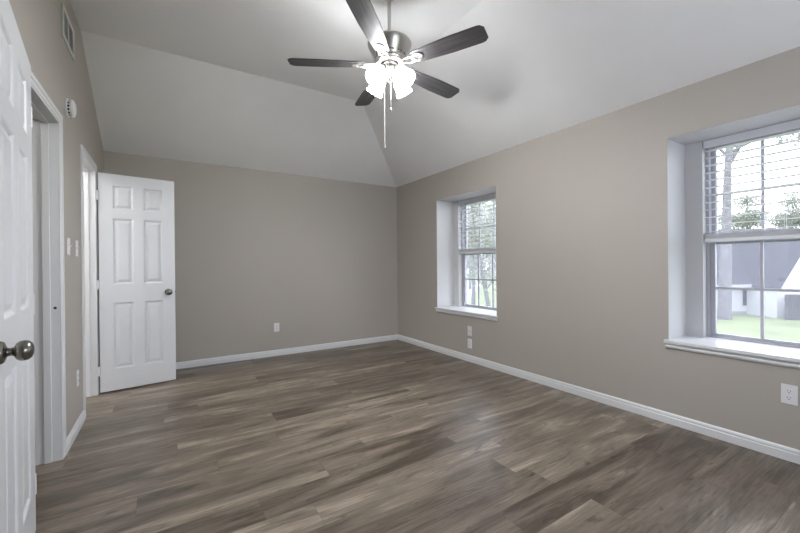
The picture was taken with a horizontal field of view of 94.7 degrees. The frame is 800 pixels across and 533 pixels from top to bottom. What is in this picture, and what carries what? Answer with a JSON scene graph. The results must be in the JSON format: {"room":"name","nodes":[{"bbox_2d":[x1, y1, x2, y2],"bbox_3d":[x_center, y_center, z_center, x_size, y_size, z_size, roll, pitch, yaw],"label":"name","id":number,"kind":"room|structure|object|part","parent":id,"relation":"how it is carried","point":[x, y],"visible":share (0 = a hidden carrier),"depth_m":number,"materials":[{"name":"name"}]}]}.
{"room":"empty bedroom","nodes":[
{"label":"empty bedroom","id":0,"kind":"room"},
{"bbox_2d":[9,0,103,437],"bbox_3d":[-1.542,-0.301,1.282,0.120,3.200,6.114,-1,0,-32],"label":"wall","id":1,"kind":"structure","parent":0,"point":[38,22],"depth_m":2.51,"materials":[{"name":"beige paint"}]},
{"bbox_2d":[0,0,36,532],"bbox_3d":[-1.385,0.139,1.313,0.179,2.052,0.822,-1,0,-39],"label":"door","id":2,"kind":"structure","parent":1,"relation":"in","point":[18,481],"depth_m":1.28,"materials":[{"name":"white paint"}]},
{"bbox_3d":[-1.125,0.249,1.083,0.072,0.066,0.066,-1,0,-39],"label":"knob","id":3,"kind":"part","parent":2,"relation":"part of","materials":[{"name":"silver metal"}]},
{"bbox_2d":[31,71,66,464],"bbox_3d":[-1.923,0.120,1.890,0.146,2.121,0.904,-1,0,-32],"label":"door frame","id":4,"kind":"structure","parent":1,"relation":"attached to","point":[47,129],"depth_m":2.21,"materials":[{"name":"white paint"}]},
{"bbox_3d":[-2.094,0.252,2.238,0.027,0.060,0.002,-1,0,-32],"label":"strike plate","id":5,"kind":"part","parent":4,"relation":"part of","materials":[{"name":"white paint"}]},
{"bbox_2d":[61,2,74,60],"bbox_3d":[-2.246,-1.580,2.495,0.010,0.215,0.340,-1,0,-32],"label":"air vent","id":6,"kind":"object","parent":1,"relation":"in","point":[67,31],"visible":1,"depth_m":2.48,"materials":[{"name":"white metal"}]},
{"bbox_2d":[67,238,70,254],"bbox_3d":[-2.204,-0.133,2.458,0.017,0.115,0.070,-1,0,-32],"label":"light switch","id":7,"kind":"object","parent":1,"relation":"attached to","point":[68,239],"visible":1,"depth_m":2.44,"materials":[{"name":"white plastic"}]},
{"bbox_2d":[64,98,76,117],"bbox_3d":[-2.192,-1.053,2.456,0.051,0.120,0.120,-1,0,-32],"label":"smoke detector","id":8,"kind":"object","parent":1,"relation":"attached to","point":[70,108],"visible":1,"depth_m":2.42,"materials":[{"name":"white plastic"}]},
{"bbox_2d":[66,410,85,452],"bbox_3d":[-2.268,1.143,2.577,0.014,0.078,0.631,-1,0,-32],"label":"baseboard","id":9,"kind":"structure","parent":1,"relation":"attached to","point":[77,426],"depth_m":2.54,"materials":[{"name":"white paint"}]},
{"bbox_2d":[75,240,78,255],"bbox_3d":[-2.345,-0.132,2.682,0.017,0.115,0.070,-1,0,-32],"label":"light switch","id":10,"kind":"object","parent":1,"relation":"attached to","point":[76,241],"visible":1,"depth_m":2.66,"materials":[{"name":"white plastic"}]},
{"bbox_2d":[76,369,78,386],"bbox_3d":[-2.330,0.806,2.665,0.009,0.115,0.070,-1,0,-32],"label":"wall outlet","id":11,"kind":"object","parent":1,"relation":"attached to","point":[77,371],"visible":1,"depth_m":2.65,"materials":[{"name":"white plastic"}]},
{"bbox_2d":[80,144,99,414],"bbox_3d":[-2.692,0.122,3.105,0.146,2.126,0.709,-1,0,-32],"label":"door frame","id":12,"kind":"structure","parent":1,"relation":"attached to","point":[88,168],"depth_m":3.35,"materials":[{"name":"white paint"}]},
{"bbox_2d":[96,172,175,392],"bbox_3d":[-2.571,0.147,3.610,0.645,2.040,0.179,-1,0,-41],"label":"door","id":13,"kind":"structure","parent":1,"relation":"in","point":[136,282],"depth_m":3.59,"materials":[{"name":"white paint"}]},
{"bbox_3d":[-2.343,0.260,3.736,0.066,0.066,0.072,-1,0,-41],"label":"knob","id":14,"kind":"part","parent":13,"relation":"part of","materials":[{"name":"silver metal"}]},
{"bbox_2d":[103,151,397,361],"bbox_3d":[-1.666,0.027,4.909,3.745,2.530,0.150,-1,0,-32],"label":"wall","id":15,"kind":"structure","parent":0,"point":[315,258],"depth_m":4.81,"materials":[{"name":"beige paint"}]},
{"bbox_2d":[274,323,278,331],"bbox_3d":[-1.620,0.800,4.841,0.070,0.115,0.009,-1,0,-32],"label":"wall outlet","id":16,"kind":"object","parent":15,"relation":"attached to","point":[276,325],"visible":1,"depth_m":4.84,"materials":[{"name":"white plastic"}]},
{"bbox_2d":[176,334,397,368],"bbox_3d":[-1.570,1.132,4.869,3.645,0.078,0.014,-1,0,-32],"label":"baseboard","id":17,"kind":"structure","parent":15,"relation":"attached to","point":[225,359],"depth_m":4.84,"materials":[{"name":"white paint"}]},
{"bbox_2d":[35,340,799,532],"bbox_3d":[-1.087,1.234,1.653,6.310,0.120,6.264,-1,0,-32],"label":"floor","id":18,"kind":"structure","parent":0,"point":[392,436],"depth_m":2.18,"materials":[{"name":"brown wood"}]},
{"bbox_2d":[69,0,799,186],"bbox_3d":[-0.003,-1.587,2.349,3.645,0.680,5.964,-1,0,-32],"label":"ceiling","id":19,"kind":"structure","parent":0,"point":[214,82],"depth_m":3.13,"materials":[{"name":"paint"}]},
{"bbox_2d":[287,0,487,146],"bbox_3d":[-0.058,-1.331,2.514,1.272,1.073,1.277,-1,0,-32],"label":"ceiling fan","id":20,"kind":"object","parent":19,"relation":"hanging from","point":[389,49],"visible":1,"depth_m":2.38,"materials":[{"name":"silver metal"}]},
{"bbox_3d":[-0.482,-1.348,2.445,0.500,0.031,0.131,-1,0,-5],"label":"fan blade","id":21,"kind":"part","parent":20,"relation":"part of","materials":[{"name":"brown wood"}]},
{"bbox_3d":[-0.229,-1.351,2.861,0.131,0.031,0.500,-1,0,-23],"label":"fan blade","id":22,"kind":"part","parent":20,"relation":"part of","materials":[{"name":"brown wood"}]},
{"bbox_3d":[-0.165,-1.350,2.075,0.131,0.031,0.500,0,0,13],"label":"fan blade","id":23,"kind":"part","parent":20,"relation":"part of","materials":[{"name":"brown wood"}]},
{"bbox_3d":[-0.169,-1.240,2.560,0.116,0.136,0.136,-1,0,-32],"label":"lamp shade","id":24,"kind":"part","parent":20,"relation":"part of","materials":[{"name":"white glass"}]},
{"bbox_3d":[-0.149,-1.240,2.377,0.136,0.136,0.116,-1,0,-32],"label":"lamp shade","id":25,"kind":"part","parent":20,"relation":"part of","materials":[{"name":"white glass"}]},
{"bbox_3d":[-0.144,-1.253,2.391,0.071,0.075,0.057,-1,0,-32],"label":"light bulb","id":26,"kind":"part","parent":20,"relation":"part of","materials":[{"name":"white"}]},
{"bbox_3d":[-0.102,-1.052,2.459,0.003,0.480,0.004,-1,0,-32],"label":"pull chain","id":27,"kind":"part","parent":20,"relation":"part of","materials":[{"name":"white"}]},
{"bbox_3d":[0.014,-1.242,2.580,0.136,0.136,0.116,-1,0,-32],"label":"lamp shade","id":28,"kind":"part","parent":20,"relation":"part of","materials":[{"name":"white glass"}]},
{"bbox_3d":[0.019,-1.255,2.403,0.057,0.075,0.071,-1,0,-32],"label":"light bulb","id":29,"kind":"part","parent":20,"relation":"part of","materials":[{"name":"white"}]},
{"bbox_3d":[0.033,-1.241,2.397,0.116,0.136,0.136,-1,0,-32],"label":"lamp shade","id":30,"kind":"part","parent":20,"relation":"part of","materials":[{"name":"white glass"}]},
{"bbox_3d":[0.246,-1.355,2.748,0.500,0.031,0.131,-1,0,-41],"label":"fan blade","id":31,"kind":"part","parent":20,"relation":"part of","materials":[{"name":"brown wood"}]},
{"bbox_3d":[0.285,-1.355,2.262,0.500,0.031,0.131,0,0,31],"label":"fan blade","id":32,"kind":"part","parent":20,"relation":"part of","materials":[{"name":"brown wood"}]},
{"bbox_2d":[397,46,799,449],"bbox_3d":[1.737,0.000,3.445,0.440,2.530,6.264,-1,0,-32],"label":"wall","id":33,"kind":"structure","parent":0,"point":[601,227],"depth_m":3.03,"materials":[{"name":"beige paint"}]},
{"bbox_2d":[435,198,497,321],"bbox_3d":[0.953,-0.143,4.645,0.458,1.507,1.104,-1,0,-32],"label":"window","id":34,"kind":"structure","parent":33,"relation":"in","point":[468,310],"depth_m":4.84,"materials":[{"name":"grey"}]},
{"bbox_3d":[0.927,0.559,4.626,0.380,0.024,1.104,-1,0,-32],"label":"sill","id":35,"kind":"part","parent":34,"relation":"part of","materials":[{"name":"white paint"}]},
{"bbox_2d":[458,193,495,253],"bbox_3d":[1.051,-0.536,4.709,0.054,0.723,0.848,-1,0,-32],"label":"window blind","id":36,"kind":"object","parent":34,"relation":"attached to","point":[491,249],"visible":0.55,"depth_m":4.75,"materials":[{"name":"white plastic"}]},
{"bbox_3d":[1.055,-0.186,4.710,0.050,0.023,0.844,-1,0,-32],"label":"rail","id":37,"kind":"part","parent":36,"relation":"part of","materials":[{"name":"white plastic"}]},
{"bbox_3d":[1.113,-0.175,4.746,0.080,1.445,0.860,-1,0,-32],"label":"frame","id":38,"kind":"part","parent":34,"relation":"part of","materials":[{"name":"grey"}]},
{"bbox_3d":[1.104,0.169,4.740,0.028,0.733,0.816,-1,0,-32],"label":"sash","id":39,"kind":"part","parent":34,"relation":"part of","materials":[{"name":"grey"}]},
{"bbox_3d":[1.125,-0.519,4.755,0.028,0.718,0.816,-1,0,-32],"label":"sash","id":40,"kind":"part","parent":34,"relation":"part of","materials":[{"name":"grey"}]},
{"bbox_2d":[468,326,471,335],"bbox_3d":[0.839,0.780,4.451,0.016,0.115,0.070,-1,0,-32],"label":"cable plate","id":41,"kind":"object","parent":33,"relation":"attached to","point":[469,327],"visible":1,"depth_m":4.45,"materials":[{"name":"white plastic"}]},
{"bbox_2d":[468,338,471,348],"bbox_3d":[0.843,0.930,4.453,0.009,0.115,0.070,-1,0,-32],"label":"wall outlet","id":42,"kind":"object","parent":33,"relation":"attached to","point":[469,340],"visible":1,"depth_m":4.45,"materials":[{"name":"white plastic"}]},
{"bbox_2d":[398,335,799,463],"bbox_3d":[1.555,1.108,3.326,0.014,0.078,5.964,-1,0,-32],"label":"baseboard","id":43,"kind":"structure","parent":33,"relation":"attached to","point":[753,443],"depth_m":2.82,"materials":[{"name":"white paint"}]},
{"bbox_2d":[664,128,799,368],"bbox_3d":[2.408,-0.170,2.347,0.458,1.527,1.104,-1,0,-32],"label":"window","id":44,"kind":"structure","parent":33,"relation":"in","point":[754,349],"depth_m":2.56,"materials":[{"name":"grey"}]},
{"bbox_3d":[2.381,0.541,2.328,0.380,0.024,1.104,-1,0,-32],"label":"sill","id":45,"kind":"part","parent":44,"relation":"part of","materials":[{"name":"white paint"}]},
{"bbox_2d":[703,119,799,241],"bbox_3d":[2.511,-0.558,2.402,0.054,0.753,0.848,-1,0,-32],"label":"window blind","id":46,"kind":"object","parent":44,"relation":"attached to","point":[784,233],"visible":1,"depth_m":2.52,"materials":[{"name":"white plastic"}]},
{"bbox_3d":[2.301,-0.542,2.688,0.002,0.683,0.002,-1,0,-32],"label":"ladder cord","id":47,"kind":"part","parent":46,"relation":"part of","materials":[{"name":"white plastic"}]},
{"bbox_3d":[2.515,-0.194,2.403,0.050,0.023,0.844,-1,0,-32],"label":"rail","id":48,"kind":"part","parent":46,"relation":"part of","materials":[{"name":"white plastic"}]},
{"bbox_3d":[2.490,-0.543,2.389,0.002,0.683,0.002,-1,0,-32],"label":"ladder cord","id":49,"kind":"part","parent":46,"relation":"part of","materials":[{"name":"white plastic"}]},
{"bbox_3d":[2.534,-0.544,2.416,0.002,0.683,0.002,-1,0,-32],"label":"ladder cord","id":50,"kind":"part","parent":46,"relation":"part of","materials":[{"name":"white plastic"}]},
{"bbox_3d":[2.572,-0.203,2.439,0.080,1.465,0.860,-1,0,-32],"label":"frame","id":51,"kind":"part","parent":44,"relation":"part of","materials":[{"name":"grey"}]},
{"bbox_3d":[2.564,0.156,2.433,0.028,0.723,0.816,-1,0,-32],"label":"sash","id":52,"kind":"part","parent":44,"relation":"part of","materials":[{"name":"grey"}]},
{"bbox_3d":[2.585,-0.542,2.448,0.028,0.748,0.816,-1,0,-32],"label":"sash","id":53,"kind":"part","parent":44,"relation":"part of","materials":[{"name":"grey"}]},
{"bbox_2d":[781,383,797,405],"bbox_3d":[2.288,0.753,2.166,0.009,0.115,0.070,-1,0,-32],"label":"wall outlet","id":54,"kind":"object","parent":33,"relation":"attached to","point":[789,393],"visible":1,"depth_m":2.16,"materials":[{"name":"white plastic"}]},
{"bbox_2d":[786,388,791,393],"bbox_3d":[2.286,0.733,2.165,0.003,0.034,0.028,-1,0,-32],"label":"receptacle","id":55,"kind":"object","parent":54,"relation":"attached to","point":[788,390],"depth_m":2.16,"materials":[{"name":"white plastic"}]},
{"bbox_2d":[786,395,792,400],"bbox_3d":[2.286,0.772,2.165,0.003,0.034,0.028,-1,0,-32],"label":"receptacle","id":56,"kind":"object","parent":54,"relation":"attached to","point":[788,397],"depth_m":2.16,"materials":[{"name":"white plastic"}]},
{"label":"outside","id":57,"kind":"structure","parent":0,"visible":0},
{"bbox_2d":[467,272,799,342],"bbox_3d":[42.388,3.844,85.986,156.470,0.001,220.000,-1,0,-32],"label":"lawn","id":58,"kind":"structure","parent":57,"point":[748,325],"depth_m":25.76,"materials":[{"name":"green plant"}]},
{"bbox_2d":[467,207,491,288],"bbox_3d":[13.097,-3.569,68.158,9.708,15.636,5.674,0,0,15],"label":"leafy tree","id":59,"kind":"object","parent":58,"relation":"on","point":[474,207],"visible":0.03,"depth_m":67.81,"materials":[{"name":"green plant"}]},
{"bbox_2d":[467,201,495,306],"bbox_3d":[4.545,-1.124,24.044,9.656,11.151,5.544,0,0,8],"label":"leafy tree","id":60,"kind":"object","parent":58,"relation":"on","point":[483,271],"visible":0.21,"depth_m":23.80,"materials":[{"name":"green plant"}]},
{"bbox_2d":[467,200,495,304],"bbox_3d":[7.554,-1.959,37.397,9.652,12.662,5.532,0,0,17],"label":"leafy tree","id":61,"kind":"object","parent":58,"relation":"on","point":[473,302],"visible":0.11,"depth_m":36.90,"materials":[{"name":"green plant"}]},
{"bbox_2d":[468,203,495,271],"bbox_3d":[13.411,-2.560,51.113,9.830,13.692,5.608,0,0,14],"label":"leafy tree","id":62,"kind":"object","parent":58,"relation":"on","point":[491,203],"visible":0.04,"depth_m":50.75,"materials":[{"name":"green plant"}]},
{"bbox_2d":[718,210,721,226],"bbox_3d":[62.220,-5.460,75.926,8.369,18.514,7.339,-1,0,-32],"label":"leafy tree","id":63,"kind":"object","parent":58,"relation":"on","point":[719,214],"visible":0.06,"depth_m":74.53,"materials":[{"name":"green plant"}]},
{"bbox_2d":[732,192,773,228],"bbox_3d":[71.749,-5.840,75.967,8.417,19.094,7.306,-1,0,-32],"label":"leafy tree","id":64,"kind":"object","parent":58,"relation":"on","point":[749,217],"visible":0.72,"depth_m":75.14,"materials":[{"name":"green plant"}]},
{"bbox_2d":[716,228,799,317],"bbox_3d":[31.453,0.166,35.331,22.100,7.780,13.740,-1,0,0],"label":"house","id":65,"kind":"structure","parent":58,"relation":"on","point":[781,259],"depth_m":30.74,"materials":[{"name":"white"}]},
{"bbox_3d":[29.635,2.631,31.545,0.540,1.400,0.018,-1,0,0],"label":"glass pane","id":66,"kind":"part","parent":65,"relation":"part of","materials":[{"name":"glass"}]},
{"bbox_2d":[717,133,799,319],"bbox_3d":[25.898,-5.550,29.288,12.654,19.566,6.419,-1,0,0],"label":"leafy tree","id":67,"kind":"object","parent":58,"relation":"on","point":[724,306],"visible":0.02,"depth_m":28.60,"materials":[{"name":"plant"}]},
{"bbox_2d":[769,193,799,227],"bbox_3d":[81.323,-5.895,75.944,8.340,19.041,7.213,-1,0,-32],"label":"leafy tree","id":68,"kind":"object","parent":58,"relation":"on","point":[790,222],"visible":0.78,"depth_m":75.56,"materials":[{"name":"green plant"}]},
{"bbox_2d":[784,294,799,319],"bbox_3d":[32.479,3.064,28.042,6.400,1.940,0.071,-1,0,0],"label":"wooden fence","id":69,"kind":"object","parent":58,"relation":"on","point":[792,302],"visible":1,"depth_m":28.01,"materials":[{"name":"grey wood"}]},
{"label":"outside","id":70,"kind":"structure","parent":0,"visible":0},
{"bbox_2d":[467,284,480,300],"bbox_3d":[9.323,4.170,63.875,40.000,0.001,38.000,-1,0,-32],"label":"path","id":71,"kind":"structure","parent":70,"point":[469,291],"depth_m":63.51,"materials":[{"name":"concrete"}]}
]}

